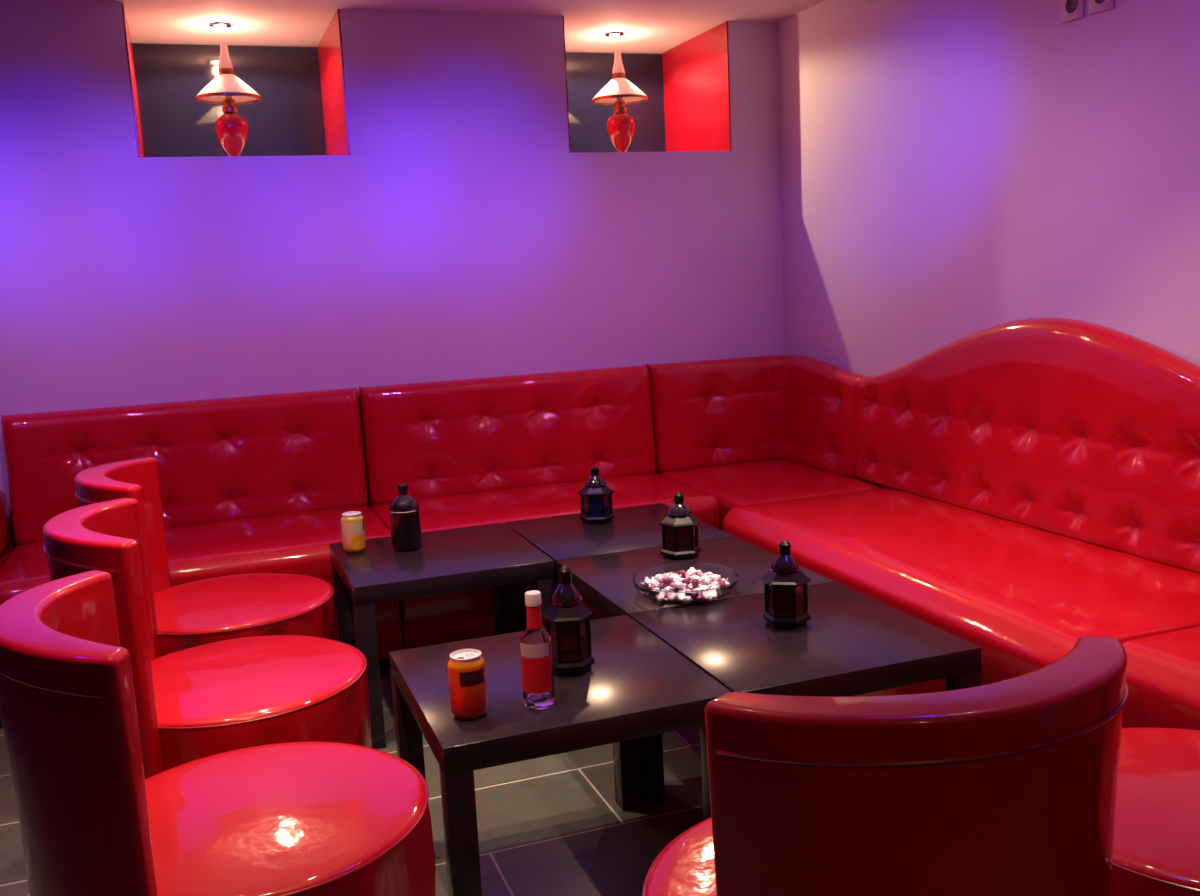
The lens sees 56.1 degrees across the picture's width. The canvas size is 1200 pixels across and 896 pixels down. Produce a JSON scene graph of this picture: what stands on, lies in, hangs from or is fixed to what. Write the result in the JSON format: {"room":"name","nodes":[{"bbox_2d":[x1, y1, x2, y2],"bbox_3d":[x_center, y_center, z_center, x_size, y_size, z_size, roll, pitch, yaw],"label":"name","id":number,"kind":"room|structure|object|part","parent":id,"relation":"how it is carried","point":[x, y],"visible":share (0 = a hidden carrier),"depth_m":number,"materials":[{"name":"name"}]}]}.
{"room":"entertainment venue","nodes":[
{"label":"entertainment venue","id":0,"kind":"room"},
{"bbox_2d":[0,666,702,895],"bbox_3d":[-0.237,1.150,1.034,4.650,0.100,6.600,-6,9,-19],"label":"floor","id":1,"kind":"structure","parent":0,"point":[552,825],"depth_m":2.57,"materials":[{"name":"tile"}]},
{"bbox_2d":[0,490,15,727],"bbox_3d":[-2.263,0.515,3.349,0.900,0.625,0.681,-6,9,-19],"label":"sofa section","id":2,"kind":"object","parent":1,"relation":"on","point":[6,547],"visible":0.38,"depth_m":3.63,"materials":[{"name":"red leather"}]},
{"bbox_3d":[-1.984,0.256,3.572,0.163,0.210,0.390,-6,9,-19],"label":"armrest","id":3,"kind":"part","parent":2,"relation":"part of","materials":[{"name":"red leather"}]},
{"bbox_2d":[0,543,15,567],"bbox_3d":[-2.268,0.475,3.342,0.895,0.166,0.681,-6,9,-19],"label":"seat cushion","id":4,"kind":"object","parent":2,"relation":"on","point":[6,551],"depth_m":3.63,"materials":[{"name":"red leather"}]},
{"bbox_2d":[0,387,402,666],"bbox_3d":[-1.302,0.298,3.679,1.161,0.860,0.696,-6,9,-19],"label":"sofa section","id":5,"kind":"object","parent":1,"relation":"on","point":[258,483],"visible":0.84,"depth_m":3.81,"materials":[{"name":"red leather"}]},
{"bbox_3d":[-1.404,0.048,3.895,1.157,0.425,0.160,-6,9,-19],"label":"backrest","id":6,"kind":"part","parent":5,"relation":"part of","materials":[{"name":"red leather"}]},
{"bbox_2d":[0,505,390,604],"bbox_3d":[-1.296,0.370,3.683,1.161,0.176,0.681,-6,9,-19],"label":"seat cushion","id":7,"kind":"object","parent":5,"relation":"on","point":[296,540],"depth_m":3.52,"materials":[{"name":"red leather"}]},
{"bbox_2d":[74,457,336,657],"bbox_3d":[-1.017,0.428,2.986,0.626,0.792,0.560,-5,9,-16],"label":"tub chair","id":8,"kind":"object","parent":1,"relation":"on","point":[197,613],"visible":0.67,"depth_m":2.91,"materials":[{"name":"red leather"}]},
{"bbox_3d":[-1.222,0.437,2.923,0.176,0.772,0.518,-5,9,-16],"label":"backrest","id":9,"kind":"part","parent":8,"relation":"part of","materials":[{"name":"red leather"}]},
{"bbox_3d":[-0.976,0.587,3.020,0.540,0.403,0.540,-5,9,-16],"label":"seat","id":10,"kind":"part","parent":8,"relation":"part of","materials":[{"name":"red leather"}]},
{"bbox_2d":[42,498,371,778],"bbox_3d":[-0.805,0.510,2.399,0.609,0.792,0.544,-5,9,-16],"label":"tub chair","id":11,"kind":"object","parent":1,"relation":"on","point":[194,703],"visible":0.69,"depth_m":2.25,"materials":[{"name":"red leather"}]},
{"bbox_3d":[-1.004,0.522,2.319,0.176,0.772,0.518,-6,10,-21],"label":"backrest","id":12,"kind":"part","parent":11,"relation":"part of","materials":[{"name":"red plastic"}]},
{"bbox_3d":[-0.769,0.670,2.434,0.544,0.403,0.546,-6,10,-21],"label":"seat","id":13,"kind":"part","parent":11,"relation":"part of","materials":[{"name":"red leather"}]},
{"bbox_2d":[0,570,435,895],"bbox_3d":[-0.574,0.598,1.767,0.626,0.792,0.560,-7,10,-25],"label":"tub chair","id":14,"kind":"object","parent":1,"relation":"on","point":[308,818],"visible":1,"depth_m":1.59,"materials":[{"name":"red leather"}]},
{"bbox_3d":[-0.766,0.612,1.673,0.176,0.772,0.520,-7,10,-25],"label":"backrest","id":15,"kind":"part","parent":14,"relation":"part of","materials":[{"name":"red leather"}]},
{"bbox_3d":[-0.537,0.758,1.806,0.540,0.402,0.540,-7,10,-25],"label":"seat","id":16,"kind":"part","parent":14,"relation":"part of","materials":[{"name":"red leather"}]},
{"bbox_2d":[329,523,555,748],"bbox_3d":[-0.467,0.524,3.310,0.548,0.450,0.548,-6,9,-19],"label":"side table","id":17,"kind":"object","parent":1,"relation":"on","point":[494,556],"visible":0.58,"depth_m":3.12,"materials":[{"name":"black wood"}]},
{"bbox_3d":[-0.784,0.540,3.463,0.050,0.400,0.050,-6,9,-19],"label":"leg","id":18,"kind":"part","parent":17,"relation":"part of","materials":[{"name":"black wood"}]},
{"bbox_2d":[341,511,365,552],"bbox_3d":[-0.727,0.248,3.319,0.067,0.115,0.067,-6,9,-19],"label":"drink can","id":19,"kind":"object","parent":17,"relation":"on","point":[352,522],"visible":1,"depth_m":3.29,"materials":[{"name":"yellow metal"}]},
{"bbox_3d":[-0.730,0.196,3.311,0.057,0.008,0.057,-6,9,-19],"label":"lid","id":20,"kind":"part","parent":19,"relation":"part of","materials":[{"name":"silver metal"}]},
{"bbox_2d":[352,534,363,549],"bbox_3d":[-0.707,0.275,3.298,0.036,0.043,0.006,-9,11,-37],"label":"print","id":21,"kind":"object","parent":19,"relation":"attached to","point":[357,539],"depth_m":3.29},
{"bbox_3d":[-0.614,0.605,3.000,0.050,0.400,0.050,-6,9,-19],"label":"leg","id":22,"kind":"part","parent":17,"relation":"part of","materials":[{"name":"black wood"}]},
{"bbox_2d":[389,484,421,550],"bbox_3d":[-0.574,0.201,3.314,0.090,0.191,0.091,-6,9,-19],"label":"bottle","id":23,"kind":"object","parent":17,"relation":"on","point":[404,510],"visible":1,"depth_m":3.28,"materials":[{"name":"black glass"}]},
{"bbox_3d":[-0.317,0.492,3.628,0.050,0.400,0.050,-6,9,-19],"label":"leg","id":24,"kind":"part","parent":17,"relation":"part of","materials":[{"name":"black wood"}]},
{"bbox_3d":[-0.147,0.557,3.165,0.050,0.400,0.050,-6,9,-19],"label":"leg","id":25,"kind":"part","parent":17,"relation":"part of","materials":[{"name":"black wood"}]},
{"bbox_2d":[358,364,719,649],"bbox_3d":[-0.225,0.187,4.059,1.126,0.860,0.696,-6,9,-19],"label":"sofa section","id":26,"kind":"object","parent":1,"relation":"on","point":[500,449],"visible":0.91,"depth_m":4.14,"materials":[{"name":"red leather"}]},
{"bbox_3d":[-0.327,-0.063,4.274,1.122,0.425,0.160,-6,9,-19],"label":"backrest","id":27,"kind":"part","parent":26,"relation":"part of","materials":[{"name":"red leather"}]},
{"bbox_2d":[367,473,719,531],"bbox_3d":[-0.219,0.259,4.063,1.126,0.176,0.681,-6,9,-19],"label":"seat cushion","id":28,"kind":"object","parent":26,"relation":"on","point":[444,509],"depth_m":3.98,"materials":[{"name":"red leather"}]},
{"bbox_2d":[389,615,730,895],"bbox_3d":[-0.091,0.668,2.282,0.548,0.450,0.548,-6,9,-19],"label":"side table","id":29,"kind":"object","parent":1,"relation":"on","point":[637,686],"visible":0.73,"depth_m":2.09,"materials":[{"name":"black wood"}]},
{"bbox_3d":[-0.408,0.684,2.435,0.050,0.400,0.050,-6,9,-19],"label":"leg","id":30,"kind":"part","parent":29,"relation":"part of","materials":[{"name":"black wood"}]},
{"bbox_3d":[-0.238,0.749,1.972,0.050,0.400,0.050,-6,9,-19],"label":"leg","id":31,"kind":"part","parent":29,"relation":"part of","materials":[{"name":"black wood"}]},
{"bbox_2d":[447,649,487,719],"bbox_3d":[-0.239,0.427,2.035,0.067,0.115,0.067,-6,9,-19],"label":"drink can","id":32,"kind":"object","parent":29,"relation":"on","point":[466,667],"visible":1,"depth_m":2.01,"materials":[{"name":"orange metal"}]},
{"bbox_3d":[-0.242,0.374,2.027,0.057,0.008,0.057,-6,9,-19],"label":"lid","id":33,"kind":"part","parent":32,"relation":"part of","materials":[{"name":"silver metal"}]},
{"bbox_3d":[-0.227,0.409,2.006,0.045,0.026,0.009,-7,10,-26],"label":"label panel","id":34,"kind":"part","parent":32,"relation":"part of","materials":[{"name":"black"}]},
{"bbox_2d":[520,590,554,709],"bbox_3d":[-0.117,0.367,2.061,0.059,0.214,0.060,-3,9,0],"label":"clear bottle","id":35,"kind":"object","parent":29,"relation":"on","point":[536,656],"visible":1,"depth_m":2.04,"materials":[{"name":"clear glass"}]},
{"bbox_2d":[542,566,594,676],"bbox_3d":[-0.064,0.337,2.232,0.088,0.215,0.102,-8,10,-31],"label":"lantern","id":36,"kind":"object","parent":29,"relation":"on","point":[567,619],"visible":0.98,"depth_m":2.21,"materials":[{"name":"brown metal"}]},
{"bbox_3d":[-0.062,0.375,2.238,0.068,0.075,0.078,-8,10,-31],"label":"glass panel","id":37,"kind":"part","parent":36,"relation":"part of","materials":[{"name":"red"}]},
{"bbox_3d":[-0.062,0.375,2.238,0.077,0.079,0.089,-8,10,-31],"label":"frame","id":38,"kind":"part","parent":36,"relation":"part of","materials":[{"name":"brown metal"}]},
{"bbox_3d":[0.059,0.636,2.600,0.050,0.400,0.050,-6,9,-19],"label":"leg","id":39,"kind":"part","parent":29,"relation":"part of","materials":[{"name":"black wood"}]},
{"bbox_3d":[0.229,0.701,2.137,0.050,0.400,0.050,-6,9,-19],"label":"leg","id":40,"kind":"part","parent":29,"relation":"part of","materials":[{"name":"black wood"}]},
{"bbox_2d":[505,503,733,631],"bbox_3d":[0.053,0.470,3.494,0.548,0.450,0.548,-6,9,-19],"label":"side table","id":41,"kind":"object","parent":1,"relation":"on","point":[562,537],"visible":0.3,"depth_m":3.44,"materials":[{"name":"black wood"}]},
{"bbox_3d":[-0.264,0.487,3.647,0.050,0.400,0.050,-6,9,-19],"label":"leg","id":42,"kind":"part","parent":41,"relation":"part of","materials":[{"name":"black wood"}]},
{"bbox_2d":[577,466,614,523],"bbox_3d":[-0.013,0.144,3.559,0.101,0.178,0.116,-7,10,-27],"label":"lantern","id":43,"kind":"object","parent":41,"relation":"on","point":[595,496],"visible":1,"depth_m":3.53,"materials":[{"name":"brown metal"}]},
{"bbox_3d":[-0.011,0.176,3.564,0.078,0.062,0.090,-7,10,-27],"label":"glass panel","id":44,"kind":"part","parent":43,"relation":"part of","materials":[{"name":"blue glass"}]},
{"bbox_3d":[-0.011,0.176,3.564,0.087,0.066,0.100,-7,10,-27],"label":"frame","id":45,"kind":"part","parent":43,"relation":"part of","materials":[{"name":"brown metal"}]},
{"bbox_2d":[556,537,834,617],"bbox_3d":[0.240,0.542,2.978,0.548,0.450,0.548,-6,9,-19],"label":"side table","id":46,"kind":"object","parent":1,"relation":"on","point":[605,581],"visible":0.27,"depth_m":2.96,"materials":[{"name":"black wood"}]},
{"bbox_2d":[659,492,700,559],"bbox_3d":[0.219,0.208,3.084,0.103,0.178,0.119,-10,12,-39],"label":"lantern","id":47,"kind":"object","parent":46,"relation":"on","point":[680,540],"visible":1,"depth_m":3.05,"materials":[{"name":"brown metal"}]},
{"bbox_3d":[0.220,0.240,3.088,0.079,0.062,0.091,-10,12,-39],"label":"glass panel","id":48,"kind":"part","parent":47,"relation":"part of","materials":[{"name":"red"}]},
{"bbox_3d":[0.220,0.240,3.088,0.088,0.066,0.102,-10,12,-39],"label":"frame","id":49,"kind":"part","parent":47,"relation":"part of","materials":[{"name":"brown metal"}]},
{"bbox_2d":[632,563,738,603],"bbox_3d":[0.209,0.332,2.743,0.259,0.040,0.259,-6,9,-19],"label":"glass dish","id":50,"kind":"object","parent":46,"relation":"on","point":[697,596],"visible":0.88,"depth_m":2.68,"materials":[{"name":"clear glass"}]},
{"bbox_2d":[644,576,651,585],"bbox_3d":[0.118,0.329,2.768,0.021,0.018,0.036,-4,9,-11],"label":"candy","id":51,"kind":"object","parent":50,"relation":"in","point":[647,581],"visible":0.91,"depth_m":2.76,"materials":[{"name":"white food"}]},
{"bbox_2d":[654,583,664,587],"bbox_3d":[0.140,0.334,2.727,0.036,0.016,0.021,0,9,19],"label":"candy","id":52,"kind":"object","parent":50,"relation":"in","point":[658,585],"visible":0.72,"depth_m":2.72,"materials":[{"name":"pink food"}]},
{"bbox_2d":[655,576,663,581],"bbox_3d":[0.146,0.319,2.740,0.019,0.016,0.036,-7,10,-23],"label":"candy","id":53,"kind":"object","parent":50,"relation":"in","point":[660,578],"visible":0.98,"depth_m":2.73,"materials":[{"name":"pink food"}]},
{"bbox_2d":[659,578,673,584],"bbox_3d":[0.161,0.322,2.722,0.037,0.015,0.018,-8,10,-29],"label":"candy","id":54,"kind":"object","parent":50,"relation":"in","point":[665,581],"visible":1,"depth_m":2.72,"materials":[{"name":"pink"}]},
{"bbox_2d":[661,586,674,590],"bbox_3d":[0.163,0.338,2.694,0.037,0.018,0.019,2,10,30],"label":"candy","id":55,"kind":"object","parent":50,"relation":"in","point":[668,588],"visible":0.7,"depth_m":2.69,"materials":[{"name":"white food"}]},
{"bbox_2d":[663,572,673,577],"bbox_3d":[0.165,0.315,2.763,0.036,0.015,0.019,-10,11,-37],"label":"candy","id":56,"kind":"object","parent":50,"relation":"in","point":[667,574],"visible":0.7,"depth_m":2.76,"materials":[{"name":"white food"}]},
{"bbox_2d":[671,581,685,587],"bbox_3d":[0.188,0.326,2.687,0.036,0.016,0.018,-6,10,-20],"label":"candy","id":57,"kind":"object","parent":50,"relation":"in","point":[678,584],"visible":1,"depth_m":2.68,"materials":[{"name":"white food"}]},
{"bbox_2d":[675,570,685,575],"bbox_3d":[0.203,0.309,2.787,0.037,0.015,0.019,-7,10,-26],"label":"candy","id":58,"kind":"object","parent":50,"relation":"in","point":[682,572],"visible":0.91,"depth_m":2.78,"materials":[{"name":"pink"}]},
{"bbox_2d":[680,579,690,584],"bbox_3d":[0.207,0.322,2.705,0.037,0.015,0.018,-3,9,1],"label":"candy","id":59,"kind":"object","parent":50,"relation":"in","point":[686,581],"visible":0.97,"depth_m":2.70,"materials":[{"name":"pink"}]},
{"bbox_2d":[685,570,691,578],"bbox_3d":[0.218,0.311,2.773,0.019,0.015,0.037,-1,9,9],"label":"candy","id":60,"kind":"object","parent":50,"relation":"in","point":[688,572],"visible":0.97,"depth_m":2.77,"materials":[{"name":"white food"}]},
{"bbox_2d":[688,575,700,579],"bbox_3d":[0.231,0.316,2.734,0.036,0.014,0.020,3,11,34],"label":"candy","id":61,"kind":"object","parent":50,"relation":"in","point":[689,576],"visible":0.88,"depth_m":2.73,"materials":[{"name":"white food"}]},
{"bbox_2d":[691,579,698,584],"bbox_3d":[0.228,0.322,2.700,0.018,0.014,0.037,-2,9,8],"label":"candy","id":62,"kind":"object","parent":50,"relation":"in","point":[694,581],"visible":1,"depth_m":2.69,"materials":[{"name":"pink"}]},
{"bbox_2d":[698,575,711,581],"bbox_3d":[0.254,0.316,2.728,0.036,0.015,0.019,-9,11,-34],"label":"candy","id":63,"kind":"object","parent":50,"relation":"in","point":[703,577],"visible":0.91,"depth_m":2.72,"materials":[{"name":"white food"}]},
{"bbox_2d":[701,584,711,589],"bbox_3d":[0.249,0.336,2.683,0.036,0.019,0.018,-8,10,-31],"label":"candy","id":64,"kind":"object","parent":50,"relation":"in","point":[703,587],"visible":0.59,"depth_m":2.68,"materials":[{"name":"white food"}]},
{"bbox_2d":[702,578,713,583],"bbox_3d":[0.260,0.319,2.707,0.019,0.013,0.036,5,12,40],"label":"candy","id":65,"kind":"object","parent":50,"relation":"in","point":[707,580],"visible":1,"depth_m":2.70,"materials":[{"name":"white food"}]},
{"bbox_2d":[710,574,720,579],"bbox_3d":[0.284,0.319,2.777,0.018,0.014,0.037,1,10,23],"label":"candy","id":66,"kind":"object","parent":50,"relation":"in","point":[715,576],"visible":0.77,"depth_m":2.77,"materials":[{"name":"white food"}]},
{"bbox_2d":[718,579,725,585],"bbox_3d":[0.294,0.328,2.716,0.019,0.017,0.036,-5,9,-12],"label":"candy","id":67,"kind":"object","parent":50,"relation":"in","point":[722,583],"visible":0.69,"depth_m":2.71,"materials":[{"name":"pink"}]},
{"bbox_2d":[645,355,885,530],"bbox_3d":[0.640,0.110,4.280,0.652,0.860,0.855,-6,9,-19],"label":"sofa corner section","id":68,"kind":"object","parent":1,"relation":"on","point":[740,431],"visible":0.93,"depth_m":4.44,"materials":[{"name":"red leather"}]},
{"bbox_3d":[0.600,-0.116,4.331,0.650,0.425,0.673,-6,9,-19],"label":"backrest","id":69,"kind":"part","parent":68,"relation":"part of","materials":[{"name":"red leather"}]},
{"bbox_2d":[654,459,885,530],"bbox_3d":[0.637,0.185,4.281,0.633,0.172,0.840,-6,9,-19],"label":"seat cushion","id":70,"kind":"object","parent":68,"relation":"on","point":[733,482],"depth_m":4.17,"materials":[{"name":"red leather"}]},
{"bbox_2d":[630,582,980,805],"bbox_3d":[0.428,0.614,2.465,0.548,0.450,0.548,-6,9,-19],"label":"side table","id":71,"kind":"object","parent":1,"relation":"on","point":[852,643],"visible":0.48,"depth_m":2.33,"materials":[{"name":"black wood"}]},
{"bbox_3d":[0.111,0.630,2.619,0.050,0.400,0.050,-6,9,-19],"label":"leg","id":72,"kind":"part","parent":71,"relation":"part of","materials":[{"name":"black wood"}]},
{"bbox_2d":[761,540,810,628],"bbox_3d":[0.406,0.292,2.460,0.094,0.188,0.108,-5,9,-15],"label":"lantern","id":73,"kind":"object","parent":71,"relation":"on","point":[785,584],"visible":1,"depth_m":2.44,"materials":[{"name":"brown metal"}]},
{"bbox_3d":[0.407,0.326,2.465,0.072,0.065,0.083,-5,9,-15],"label":"glass panel","id":74,"kind":"part","parent":73,"relation":"part of","materials":[{"name":"red glass"}]},
{"bbox_3d":[0.407,0.326,2.465,0.081,0.069,0.094,-5,9,-15],"label":"frame","id":75,"kind":"part","parent":73,"relation":"part of","materials":[{"name":"brown metal"}]},
{"bbox_3d":[0.748,0.647,2.320,0.050,0.400,0.050,-6,9,-19],"label":"leg","id":76,"kind":"part","parent":71,"relation":"part of","materials":[{"name":"black wood"}]},
{"bbox_2d":[642,636,1128,895],"bbox_3d":[0.332,0.605,1.448,0.545,0.792,0.609,-5,9,-12],"label":"tub chair","id":77,"kind":"object","parent":1,"relation":"on","point":[1008,787],"visible":1,"depth_m":1.13,"materials":[{"name":"red leather"}]},
{"bbox_3d":[0.331,0.763,1.506,0.544,0.403,0.547,-5,9,-15],"label":"seat","id":78,"kind":"part","parent":77,"relation":"part of","materials":[{"name":"red leather"}]},
{"bbox_2d":[723,317,1199,695],"bbox_3d":[0.974,0.172,3.193,0.735,1.045,1.768,-6,9,-19],"label":"sofa section","id":79,"kind":"object","parent":1,"relation":"on","point":[1040,476],"visible":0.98,"depth_m":3.01,"materials":[{"name":"red leather"}]},
{"bbox_2d":[723,487,1199,684],"bbox_3d":[1.009,0.354,3.135,0.727,0.200,1.584,-6,9,-19],"label":"seat cushion","id":80,"kind":"object","parent":79,"relation":"on","point":[1023,591],"depth_m":2.85,"materials":[{"name":"red leather"}]},
{"bbox_3d":[1.254,-0.077,3.261,0.117,0.602,1.768,-6,9,-19],"label":"backrest","id":81,"kind":"part","parent":79,"relation":"part of","materials":[{"name":"red leather"}]},
{"bbox_2d":[1111,727,1199,895],"bbox_3d":[0.934,0.544,1.655,0.626,0.792,0.560,4,11,35],"label":"tub chair","id":82,"kind":"object","parent":1,"relation":"on","point":[1156,849],"visible":0.41,"depth_m":1.61,"materials":[{"name":"red leather"}]},
{"bbox_2d":[1122,626,1199,729],"bbox_3d":[1.554,0.373,1.736,0.650,1.045,1.386,-6,9,-19],"label":"sofa section","id":83,"kind":"object","parent":1,"relation":"on","point":[1163,673],"visible":0.44,"depth_m":2.19,"materials":[{"name":"red leather"}]},
{"bbox_2d":[0,0,784,543],"bbox_3d":[-1.548,-0.409,4.299,4.650,2.285,0.780,-6,9,-19],"label":"wall","id":84,"kind":"structure","parent":0,"point":[460,234],"depth_m":4.09,"materials":[{"name":"paint"}]},
{"bbox_2d":[196,43,260,155],"bbox_3d":[-1.354,-1.256,4.112,0.228,0.425,0.228,-6,9,-19],"label":"oil lamp","id":85,"kind":"object","parent":84,"relation":"in","point":[226,89],"visible":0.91,"depth_m":4.08,"materials":[{"name":"red glass"}]},
{"bbox_3d":[-1.357,-1.316,4.103,0.226,0.081,0.226,-6,9,-19],"label":"lamp shade","id":86,"kind":"part","parent":85,"relation":"part of","materials":[{"name":"white ceramic"}]},
{"bbox_3d":[-1.354,-1.257,4.112,0.052,0.072,0.052,-6,9,-19],"label":"burner","id":87,"kind":"part","parent":85,"relation":"part of","materials":[{"name":"gold metal"}]},
{"bbox_2d":[132,43,326,156],"bbox_3d":[-1.460,-1.345,4.484,0.698,0.496,0.012,-6,9,-19],"label":"window","id":88,"kind":"structure","parent":84,"relation":"in","point":[288,119],"depth_m":4.47,"materials":[{"name":"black glass"}]},
{"bbox_2d":[121,2,350,156],"bbox_3d":[-1.350,-1.304,4.183,0.710,0.500,0.658,-6,9,-19],"label":"niche","id":89,"kind":"object","parent":84,"relation":"attached to","point":[330,52],"depth_m":4.17,"materials":[{"name":"red paint"}]},
{"bbox_2d":[566,52,665,152],"bbox_3d":[-0.029,-1.492,4.989,0.678,0.496,0.012,-6,9,-19],"label":"window","id":90,"kind":"structure","parent":84,"relation":"in","point":[587,73],"depth_m":5.00,"materials":[{"name":"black glass"}]},
{"bbox_2d":[592,50,647,151],"bbox_3d":[0.082,-1.401,4.597,0.228,0.425,0.228,-6,9,-19],"label":"oil lamp","id":91,"kind":"object","parent":84,"relation":"in","point":[619,92],"visible":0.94,"depth_m":4.56,"materials":[{"name":"red glass"}]},
{"bbox_3d":[0.079,-1.461,4.588,0.226,0.081,0.226,-6,9,-19],"label":"lamp shade","id":92,"kind":"part","parent":91,"relation":"part of","materials":[{"name":"white ceramic"}]},
{"bbox_3d":[0.082,-1.402,4.597,0.052,0.072,0.052,-6,9,-19],"label":"burner","id":93,"kind":"part","parent":91,"relation":"part of","materials":[{"name":"gold metal"}]},
{"bbox_2d":[563,16,731,152],"bbox_3d":[0.082,-1.452,4.688,0.690,0.500,0.658,-6,9,-19],"label":"niche","id":94,"kind":"object","parent":84,"relation":"attached to","point":[696,81],"depth_m":4.74,"materials":[{"name":"red paint"}]},
{"bbox_2d":[78,0,825,53],"bbox_3d":[-0.458,-1.158,0.985,4.950,0.120,7.560,-6,9,-19],"label":"ceiling","id":95,"kind":"structure","parent":0,"point":[648,26],"depth_m":4.17,"materials":[{"name":"paint"}]},
{"bbox_2d":[209,22,231,27],"bbox_3d":[-1.384,-1.538,4.105,0.082,0.010,0.082,-6,9,-19],"label":"recessed light","id":96,"kind":"object","parent":95,"relation":"in","point":[214,24],"visible":1,"depth_m":4.09,"materials":[{"name":"silver metal"}]},
{"bbox_3d":[-1.384,-1.538,4.105,0.040,0.010,0.040,-6,9,-19],"label":"bulb","id":97,"kind":"part","parent":96,"relation":"part of","materials":[{"name":"white"}]},
{"bbox_2d":[605,32,624,36],"bbox_3d":[0.059,-1.684,4.592,0.082,0.010,0.082,-6,9,-19],"label":"recessed light","id":98,"kind":"object","parent":95,"relation":"in","point":[609,34],"visible":1,"depth_m":4.58,"materials":[{"name":"silver metal"}]},
{"bbox_2d":[777,0,1199,375],"bbox_3d":[1.831,-0.212,2.021,0.150,2.285,7.380,-6,9,-19],"label":"wall","id":99,"kind":"structure","parent":0,"point":[952,170],"depth_m":3.46,"materials":[{"name":"paint"}]},
{"bbox_2d":[1061,0,1084,23],"bbox_3d":[1.280,-1.201,3.050,0.011,0.082,0.082,-6,9,-19],"label":"wall socket","id":100,"kind":"object","parent":99,"relation":"attached to","point":[1071,10],"visible":1,"depth_m":3.05,"materials":[{"name":"grey plastic"}]},
{"bbox_2d":[1090,0,1114,14],"bbox_3d":[1.316,-1.188,2.953,0.011,0.082,0.082,-6,9,-19],"label":"wall socket","id":101,"kind":"object","parent":99,"relation":"attached to","point":[1096,6],"visible":1,"depth_m":2.96,"materials":[{"name":"grey plastic"}]}
]}

